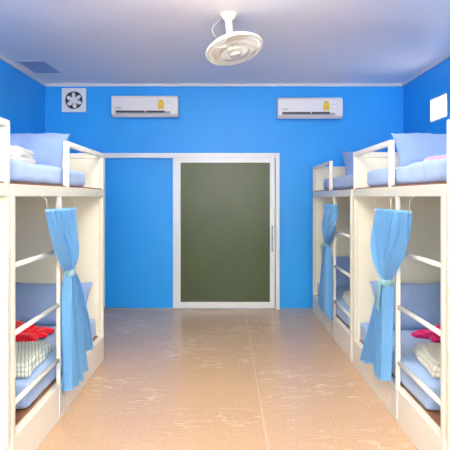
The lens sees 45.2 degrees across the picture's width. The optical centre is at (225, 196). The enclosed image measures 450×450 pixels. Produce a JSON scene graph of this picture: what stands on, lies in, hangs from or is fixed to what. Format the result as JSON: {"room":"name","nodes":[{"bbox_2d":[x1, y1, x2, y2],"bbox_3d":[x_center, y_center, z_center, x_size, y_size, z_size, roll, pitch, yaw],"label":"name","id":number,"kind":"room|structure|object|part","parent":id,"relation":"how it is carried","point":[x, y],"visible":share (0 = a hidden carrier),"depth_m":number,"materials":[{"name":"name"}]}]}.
{"room":"dormitory","nodes":[
{"label":"dormitory","id":0,"kind":"room"},
{"bbox_2d":[0,59,44,133],"bbox_3d":[-2.470,-0.013,2.795,0.120,2.985,9.030,0,0,0],"label":"wall","id":1,"kind":"structure","parent":0,"point":[22,98],"depth_m":6.36,"materials":[{"name":"blue paint"}]},
{"bbox_2d":[0,54,46,85],"bbox_3d":[-2.395,-1.488,2.780,0.030,0.035,8.760,0,0,0],"label":"trim","id":2,"kind":"structure","parent":1,"relation":"attached to","point":[2,58],"depth_m":6.32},
{"bbox_2d":[45,87,402,307],"bbox_3d":[-0.025,-0.013,7.250,4.770,2.985,0.120,0,0,0],"label":"wall","id":3,"kind":"structure","parent":0,"point":[138,191],"depth_m":7.19,"materials":[{"name":"blue paint"}]},
{"bbox_2d":[62,88,85,111],"bbox_3d":[-2.016,-1.284,7.168,0.314,0.314,0.045,0,0,0],"label":"exhaust fan","id":4,"kind":"object","parent":3,"relation":"attached to","point":[73,99],"visible":1,"depth_m":7.15,"materials":[{"name":"white plastic"}]},
{"bbox_2d":[111,96,178,116],"bbox_3d":[-1.054,-1.179,7.086,0.860,0.277,0.208,0,0,0],"label":"air conditioner","id":5,"kind":"object","parent":3,"relation":"attached to","point":[121,106],"visible":1,"depth_m":6.99,"materials":[{"name":"plastic"}]},
{"bbox_2d":[116,111,169,113],"bbox_3d":[-1.076,-1.095,6.998,0.705,0.032,0.023,0,0,0],"label":"vent","id":6,"kind":"object","parent":5,"relation":"attached to","point":[117,112],"depth_m":6.99,"materials":[{"name":"grey plastic"}]},
{"bbox_2d":[103,153,279,309],"bbox_3d":[-0.619,0.450,7.143,2.650,2.059,0.095,0,0,0],"label":"door","id":7,"kind":"structure","parent":3,"relation":"in","point":[226,206],"depth_m":7.13,"materials":[{"name":"green glass"}]},
{"bbox_3d":[-0.646,-0.547,7.147,2.596,0.064,0.085,0,0,0],"label":"header rail","id":8,"kind":"part","parent":7,"relation":"part of","materials":[{"name":"white metal"}]},
{"bbox_3d":[-0.018,0.469,7.135,1.322,1.991,0.040,0,0,0],"label":"frame","id":9,"kind":"part","parent":7,"relation":"part of","materials":[{"name":"white metal"}]},
{"bbox_3d":[-0.010,0.466,7.135,1.178,1.838,0.010,0,0,0],"label":"glass pane","id":10,"kind":"part","parent":7,"relation":"part of","materials":[{"name":"green glass"}]},
{"bbox_3d":[0.611,0.546,7.114,0.023,0.346,0.005,0,0,0],"label":"lock plate","id":11,"kind":"part","parent":7,"relation":"part of","materials":[{"name":"grey metal"}]},
{"bbox_2d":[45,83,402,86],"bbox_3d":[-0.025,-1.488,7.175,4.770,0.035,0.030,0,0,0],"label":"trim","id":12,"kind":"structure","parent":3,"relation":"attached to","point":[48,84],"depth_m":7.16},
{"bbox_2d":[277,98,342,118],"bbox_3d":[1.093,-1.159,7.086,0.839,0.272,0.208,0,0,0],"label":"air conditioner","id":13,"kind":"object","parent":3,"relation":"attached to","point":[287,108],"visible":1,"depth_m":6.99,"materials":[{"name":"plastic"}]},
{"bbox_2d":[282,112,334,114],"bbox_3d":[1.070,-1.081,6.997,0.684,0.040,0.025,0,0,0],"label":"vent","id":14,"kind":"object","parent":13,"relation":"attached to","point":[283,113],"depth_m":6.99,"materials":[{"name":"grey plastic"}]},
{"bbox_2d":[0,0,449,82],"bbox_3d":[-0.025,-1.555,2.795,5.010,0.100,9.030,0,0,0],"label":"ceiling","id":15,"kind":"structure","parent":0,"point":[86,41],"depth_m":5.16,"materials":[{"name":"white paint"}]},
{"bbox_2d":[17,60,59,72],"bbox_3d":[-2.150,-1.499,6.225,0.300,0.012,0.550,0,0,0],"label":"ceiling vent","id":16,"kind":"object","parent":15,"relation":"in","point":[37,66],"visible":1,"depth_m":6.20,"materials":[{"name":"metal"}]},
{"bbox_2d":[205,12,262,65],"bbox_3d":[0.068,-1.315,4.450,0.475,0.380,0.473,0,0,0],"label":"ceiling fan","id":17,"kind":"object","parent":15,"relation":"hanging from","point":[232,49],"visible":1,"depth_m":4.42,"materials":[{"name":"white plastic"}]},
{"bbox_3d":[-0.052,-1.191,4.496,0.182,0.093,0.194,0,0,0],"label":"blade","id":18,"kind":"part","parent":17,"relation":"part of","materials":[{"name":"white plastic"}]},
{"bbox_3d":[0.025,-1.393,4.452,0.069,0.121,0.064,0,0,0],"label":"stem","id":19,"kind":"part","parent":17,"relation":"part of","materials":[{"name":"white metal"}]},
{"bbox_3d":[0.090,-1.266,4.337,0.197,0.093,0.177,0,0,0],"label":"blade","id":20,"kind":"part","parent":17,"relation":"part of","materials":[{"name":"white plastic"}]},
{"bbox_2d":[37,308,416,449],"bbox_3d":[-0.025,1.530,2.795,5.010,0.100,9.030,0,0,0],"label":"floor","id":21,"kind":"structure","parent":0,"point":[166,379],"depth_m":4.09,"materials":[{"name":"beige tile"}]},
{"bbox_2d":[0,117,9,449],"bbox_3d":[-1.750,0.544,1.782,1.299,1.872,1.965,0,0,0],"label":"bunk bed","id":22,"kind":"object","parent":21,"relation":"on","point":[4,123],"visible":1,"depth_m":2.73,"materials":[{"name":"white wood"}]},
{"bbox_3d":[-1.123,-0.230,2.280,0.036,0.324,0.899,0,0,0],"label":"guard rail","id":23,"kind":"part","parent":22,"relation":"part of","materials":[{"name":"white paint"}]},
{"bbox_2d":[10,141,103,449],"bbox_3d":[-1.750,0.544,3.845,1.299,1.872,2.090,0,0,0],"label":"bunk bed","id":24,"kind":"object","parent":21,"relation":"on","point":[33,259],"visible":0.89,"depth_m":4.68,"materials":[{"name":"white wood"}]},
{"bbox_3d":[-1.123,0.626,2.818,0.036,1.258,0.036,0,0,0],"label":"post","id":25,"kind":"part","parent":24,"relation":"part of","materials":[{"name":"beige paint"}]},
{"bbox_2d":[10,158,84,186],"bbox_3d":[-1.732,-0.151,3.724,1.144,0.147,1.558,0,0,0],"label":"mattress","id":26,"kind":"object","parent":24,"relation":"on","point":[20,171],"visible":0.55,"depth_m":3.40,"materials":[{"name":"fabric"}]},
{"bbox_2d":[10,145,35,163],"bbox_3d":[-1.760,-0.296,3.981,0.624,0.153,0.469,0,0,-7],"label":"folded blanket","id":27,"kind":"object","parent":26,"relation":"on","point":[16,152],"visible":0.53,"depth_m":3.85,"materials":[{"name":"white fabric"}]},
{"bbox_2d":[10,133,69,167],"bbox_3d":[-1.695,-0.375,4.521,0.717,0.344,0.293,0,0,0],"label":"pillow","id":28,"kind":"object","parent":26,"relation":"on","point":[47,148],"visible":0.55,"depth_m":4.47,"materials":[{"name":"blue fabric"}]},
{"bbox_2d":[15,319,95,408],"bbox_3d":[-1.724,1.155,3.961,1.158,0.176,1.668,0,0,0],"label":"mattress","id":29,"kind":"object","parent":24,"relation":"on","point":[21,384],"visible":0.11,"depth_m":3.40,"materials":[{"name":"fabric"}]},
{"bbox_2d":[15,341,52,377],"bbox_3d":[-1.402,1.029,3.458,0.452,0.083,0.578,0,0,-4],"label":"folded blanket","id":30,"kind":"object","parent":29,"relation":"on","point":[29,355],"visible":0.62,"depth_m":3.42,"materials":[{"name":"white fabric"}]},
{"bbox_2d":[15,320,54,341],"bbox_3d":[-1.547,1.010,4.096,0.388,0.119,0.368,0,0,11],"label":"towel","id":31,"kind":"object","parent":29,"relation":"on","point":[32,333],"visible":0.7,"depth_m":4.05,"materials":[{"name":"red fabric"}]},
{"bbox_2d":[15,282,92,324],"bbox_3d":[-1.525,0.915,4.619,0.710,0.344,0.279,0,0,0],"label":"pillow","id":32,"kind":"object","parent":29,"relation":"on","point":[31,299],"visible":0.48,"depth_m":4.56,"materials":[{"name":"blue fabric"}]},
{"bbox_3d":[-1.770,0.626,4.874,1.259,1.258,0.020,0,0,0],"label":"panel","id":33,"kind":"part","parent":24,"relation":"part of","materials":[{"name":"beige wood"}]},
{"bbox_3d":[-1.119,0.626,3.614,0.028,1.258,0.028,0,0,0],"label":"ladder post","id":34,"kind":"part","parent":24,"relation":"part of","materials":[{"name":"white paint"}]},
{"bbox_3d":[-1.103,1.355,3.640,0.004,0.190,0.120,0,0,0],"label":"foot plate","id":35,"kind":"part","parent":24,"relation":"part of","materials":[{"name":"white wood"}]},
{"bbox_2d":[39,195,93,393],"bbox_3d":[-1.059,0.647,3.690,0.097,1.327,1.100,0,0,0],"label":"curtain","id":36,"kind":"object","parent":24,"relation":"hanging from","point":[77,339],"visible":1,"depth_m":3.58,"materials":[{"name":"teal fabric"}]},
{"bbox_3d":[-1.770,-0.207,4.873,1.259,0.279,0.018,0,0,0],"label":"headboard","id":37,"kind":"part","parent":24,"relation":"part of","materials":[{"name":"white wood"}]},
{"bbox_3d":[-1.770,-0.369,4.872,1.259,0.045,0.036,0,0,0],"label":"rail","id":38,"kind":"part","parent":24,"relation":"part of","materials":[{"name":"white paint"}]},
{"bbox_3d":[-1.123,-0.230,4.317,0.036,0.324,1.074,0,0,0],"label":"guard rail","id":39,"kind":"part","parent":24,"relation":"part of","materials":[{"name":"white paint"}]},
{"bbox_3d":[-1.123,0.431,4.872,0.036,1.647,0.036,0,0,0],"label":"post","id":40,"kind":"part","parent":24,"relation":"part of","materials":[{"name":"beige paint"}]},
{"bbox_2d":[313,161,352,361],"bbox_3d":[1.733,0.544,5.912,1.234,1.872,2.125,0,0,0],"label":"bunk bed","id":41,"kind":"object","parent":21,"relation":"on","point":[342,243],"visible":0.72,"depth_m":6.94,"materials":[{"name":"white wood"}]},
{"bbox_3d":[1.138,0.431,6.957,0.036,1.647,0.036,0,0,0],"label":"post","id":42,"kind":"part","parent":41,"relation":"part of","materials":[{"name":"beige paint"}]},
{"bbox_3d":[1.138,-0.230,6.389,0.036,0.324,1.099,0,0,0],"label":"guard rail","id":43,"kind":"part","parent":41,"relation":"part of","materials":[{"name":"white paint"}]},
{"bbox_2d":[318,195,341,319],"bbox_3d":[1.069,0.615,5.675,0.108,1.262,0.951,0,0,0],"label":"curtain","id":44,"kind":"object","parent":41,"relation":"hanging from","point":[325,297],"visible":1,"depth_m":5.59,"materials":[{"name":"teal fabric"}]},
{"bbox_3d":[1.753,-0.207,6.958,1.194,0.279,0.018,0,0,0],"label":"headboard","id":45,"kind":"part","parent":41,"relation":"part of","materials":[{"name":"white wood"}]},
{"bbox_3d":[1.753,-0.369,6.957,1.194,0.045,0.036,0,0,0],"label":"rail","id":46,"kind":"part","parent":41,"relation":"part of","materials":[{"name":"white paint"}]},
{"bbox_3d":[1.118,1.355,5.675,0.004,0.190,0.120,0,0,0],"label":"foot plate","id":47,"kind":"part","parent":41,"relation":"part of","materials":[{"name":"white wood"}]},
{"bbox_3d":[1.753,0.626,6.959,1.194,1.258,0.020,0,0,0],"label":"panel","id":48,"kind":"part","parent":41,"relation":"part of","materials":[{"name":"beige wood"}]},
{"bbox_2d":[317,282,349,325],"bbox_3d":[1.708,1.155,6.020,1.112,0.176,1.724,0,0,0],"label":"mattress","id":49,"kind":"object","parent":41,"relation":"on","point":[340,290],"visible":0.12,"depth_m":5.60,"materials":[{"name":"fabric"}]},
{"bbox_2d":[332,256,349,286],"bbox_3d":[1.580,0.907,6.600,0.720,0.360,0.289,0,0,0],"label":"pillow","id":50,"kind":"object","parent":49,"relation":"on","point":[343,262],"visible":0.16,"depth_m":6.52,"materials":[{"name":"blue fabric"}]},
{"bbox_2d":[342,291,349,306],"bbox_3d":[1.423,1.024,5.458,0.429,0.093,0.490,0,0,4],"label":"folded blanket","id":51,"kind":"object","parent":49,"relation":"on","point":[346,297],"visible":0.12,"depth_m":5.49,"materials":[{"name":"white fabric"}]},
{"bbox_3d":[1.134,0.626,5.649,0.028,1.258,0.028,0,0,0],"label":"ladder post","id":52,"kind":"part","parent":41,"relation":"part of","materials":[{"name":"white paint"}]},
{"bbox_2d":[324,174,352,189],"bbox_3d":[1.717,-0.151,5.760,1.092,0.147,1.530,0,0,0],"label":"mattress","id":53,"kind":"object","parent":41,"relation":"on","point":[342,182],"visible":0.16,"depth_m":5.51,"materials":[{"name":"fabric"}]},
{"bbox_2d":[341,152,352,175],"bbox_3d":[1.765,-0.380,6.501,0.710,0.353,0.280,0,0,0],"label":"pillow","id":54,"kind":"object","parent":53,"relation":"on","point":[347,156],"visible":0.16,"depth_m":6.48,"materials":[{"name":"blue fabric"}]},
{"bbox_3d":[1.138,0.626,4.868,0.036,1.258,0.036,0,0,0],"label":"post","id":55,"kind":"part","parent":41,"relation":"part of","materials":[{"name":"beige paint"}]},
{"bbox_2d":[353,140,446,449],"bbox_3d":[1.733,0.544,3.772,1.234,1.872,1.975,0,0,0],"label":"bunk bed","id":56,"kind":"object","parent":21,"relation":"on","point":[425,260],"visible":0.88,"depth_m":4.34,"materials":[{"name":"white wood"}]},
{"bbox_3d":[1.138,0.431,4.742,0.036,1.647,0.036,0,0,0],"label":"post","id":57,"kind":"part","parent":56,"relation":"part of","materials":[{"name":"beige paint"}]},
{"bbox_3d":[1.138,-0.230,4.212,0.036,0.324,1.024,0,0,0],"label":"guard rail","id":58,"kind":"part","parent":56,"relation":"part of","materials":[{"name":"white paint"}]},
{"bbox_3d":[1.753,-0.369,4.742,1.194,0.045,0.036,0,0,0],"label":"rail","id":59,"kind":"part","parent":56,"relation":"part of","materials":[{"name":"white paint"}]},
{"bbox_3d":[1.753,-0.207,4.743,1.194,0.279,0.018,0,0,0],"label":"headboard","id":60,"kind":"part","parent":56,"relation":"part of","materials":[{"name":"white wood"}]},
{"bbox_2d":[359,194,418,380],"bbox_3d":[1.069,0.622,3.635,0.108,1.277,1.050,0,0,0],"label":"curtain","id":61,"kind":"object","parent":56,"relation":"hanging from","point":[391,229],"visible":1,"depth_m":3.59,"materials":[{"name":"teal fabric"}]},
{"bbox_3d":[1.118,1.355,3.590,0.004,0.190,0.120,0,0,0],"label":"foot plate","id":62,"kind":"part","parent":56,"relation":"part of","materials":[{"name":"white wood"}]},
{"bbox_3d":[1.134,0.626,3.564,0.028,1.258,0.028,0,0,0],"label":"ladder post","id":63,"kind":"part","parent":56,"relation":"part of","materials":[{"name":"white paint"}]},
{"bbox_3d":[1.753,0.626,4.744,1.194,1.258,0.020,0,0,0],"label":"panel","id":64,"kind":"part","parent":56,"relation":"part of","materials":[{"name":"beige wood"}]},
{"bbox_2d":[360,322,440,409],"bbox_3d":[1.707,1.155,3.905,1.114,0.176,1.599,0,0,0],"label":"mattress","id":65,"kind":"object","parent":56,"relation":"on","point":[407,341],"visible":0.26,"depth_m":3.47,"materials":[{"name":"fabric"}]},
{"bbox_2d":[370,281,440,329],"bbox_3d":[1.580,0.901,4.468,0.720,0.372,0.274,0,0,0],"label":"pillow","id":66,"kind":"object","parent":65,"relation":"on","point":[423,300],"visible":0.51,"depth_m":4.40,"materials":[{"name":"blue fabric"}]},
{"bbox_2d":[411,324,440,342],"bbox_3d":[1.575,1.018,4.032,0.331,0.103,0.273,0,0,0],"label":"towel","id":67,"kind":"object","parent":65,"relation":"on","point":[422,333],"visible":0.56,"depth_m":4.06,"materials":[{"name":"pink fabric"}]},
{"bbox_2d":[412,343,440,377],"bbox_3d":[1.472,1.024,3.421,0.462,0.093,0.542,0,0,6],"label":"folded blanket","id":68,"kind":"object","parent":65,"relation":"on","point":[428,355],"visible":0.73,"depth_m":3.41,"materials":[{"name":"white fabric"}]},
{"bbox_2d":[367,158,446,186],"bbox_3d":[1.718,-0.151,3.721,1.093,0.147,1.608,0,0,0],"label":"mattress","id":69,"kind":"object","parent":56,"relation":"on","point":[429,171],"visible":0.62,"depth_m":3.38,"materials":[{"name":"fabric"}]},
{"bbox_2d":[391,133,446,166],"bbox_3d":[1.742,-0.370,4.430,0.728,0.334,0.276,0,0,0],"label":"pillow","id":70,"kind":"object","parent":69,"relation":"on","point":[411,147],"visible":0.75,"depth_m":4.37,"materials":[{"name":"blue fabric"}]},
{"bbox_2d":[424,154,446,160],"bbox_3d":[1.515,-0.268,3.608,0.370,0.094,0.245,0,0,0],"label":"towel","id":71,"kind":"object","parent":69,"relation":"on","point":[436,157],"visible":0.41,"depth_m":3.61,"materials":[{"name":"fabric"}]},
{"bbox_3d":[1.138,0.626,2.803,0.036,1.258,0.036,0,0,0],"label":"post","id":72,"kind":"part","parent":56,"relation":"part of","materials":[{"name":"beige paint"}]},
{"bbox_2d":[447,119,449,449],"bbox_3d":[1.733,0.544,1.772,1.234,1.872,1.945,0,0,0],"label":"bunk bed","id":73,"kind":"object","parent":21,"relation":"on","point":[448,120],"visible":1,"depth_m":2.72,"materials":[{"name":"white wood"}]},
{"bbox_2d":[403,58,449,133],"bbox_3d":[2.420,-0.013,2.795,0.120,2.985,9.030,0,0,0],"label":"wall","id":74,"kind":"structure","parent":0,"point":[417,94],"depth_m":6.39,"materials":[{"name":"blue paint"}]},
{"bbox_2d":[402,53,449,85],"bbox_3d":[2.345,-1.488,2.780,0.030,0.035,8.760,0,0,0],"label":"trim","id":75,"kind":"structure","parent":74,"relation":"attached to","point":[447,56],"depth_m":6.26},
{"bbox_2d":[430,92,446,122],"bbox_3d":[2.396,-0.990,6.005,0.069,0.270,0.490,0,0,0],"label":"window","id":76,"kind":"structure","parent":74,"relation":"in","point":[438,105],"depth_m":6.01,"materials":[{"name":"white glass"}]}
]}

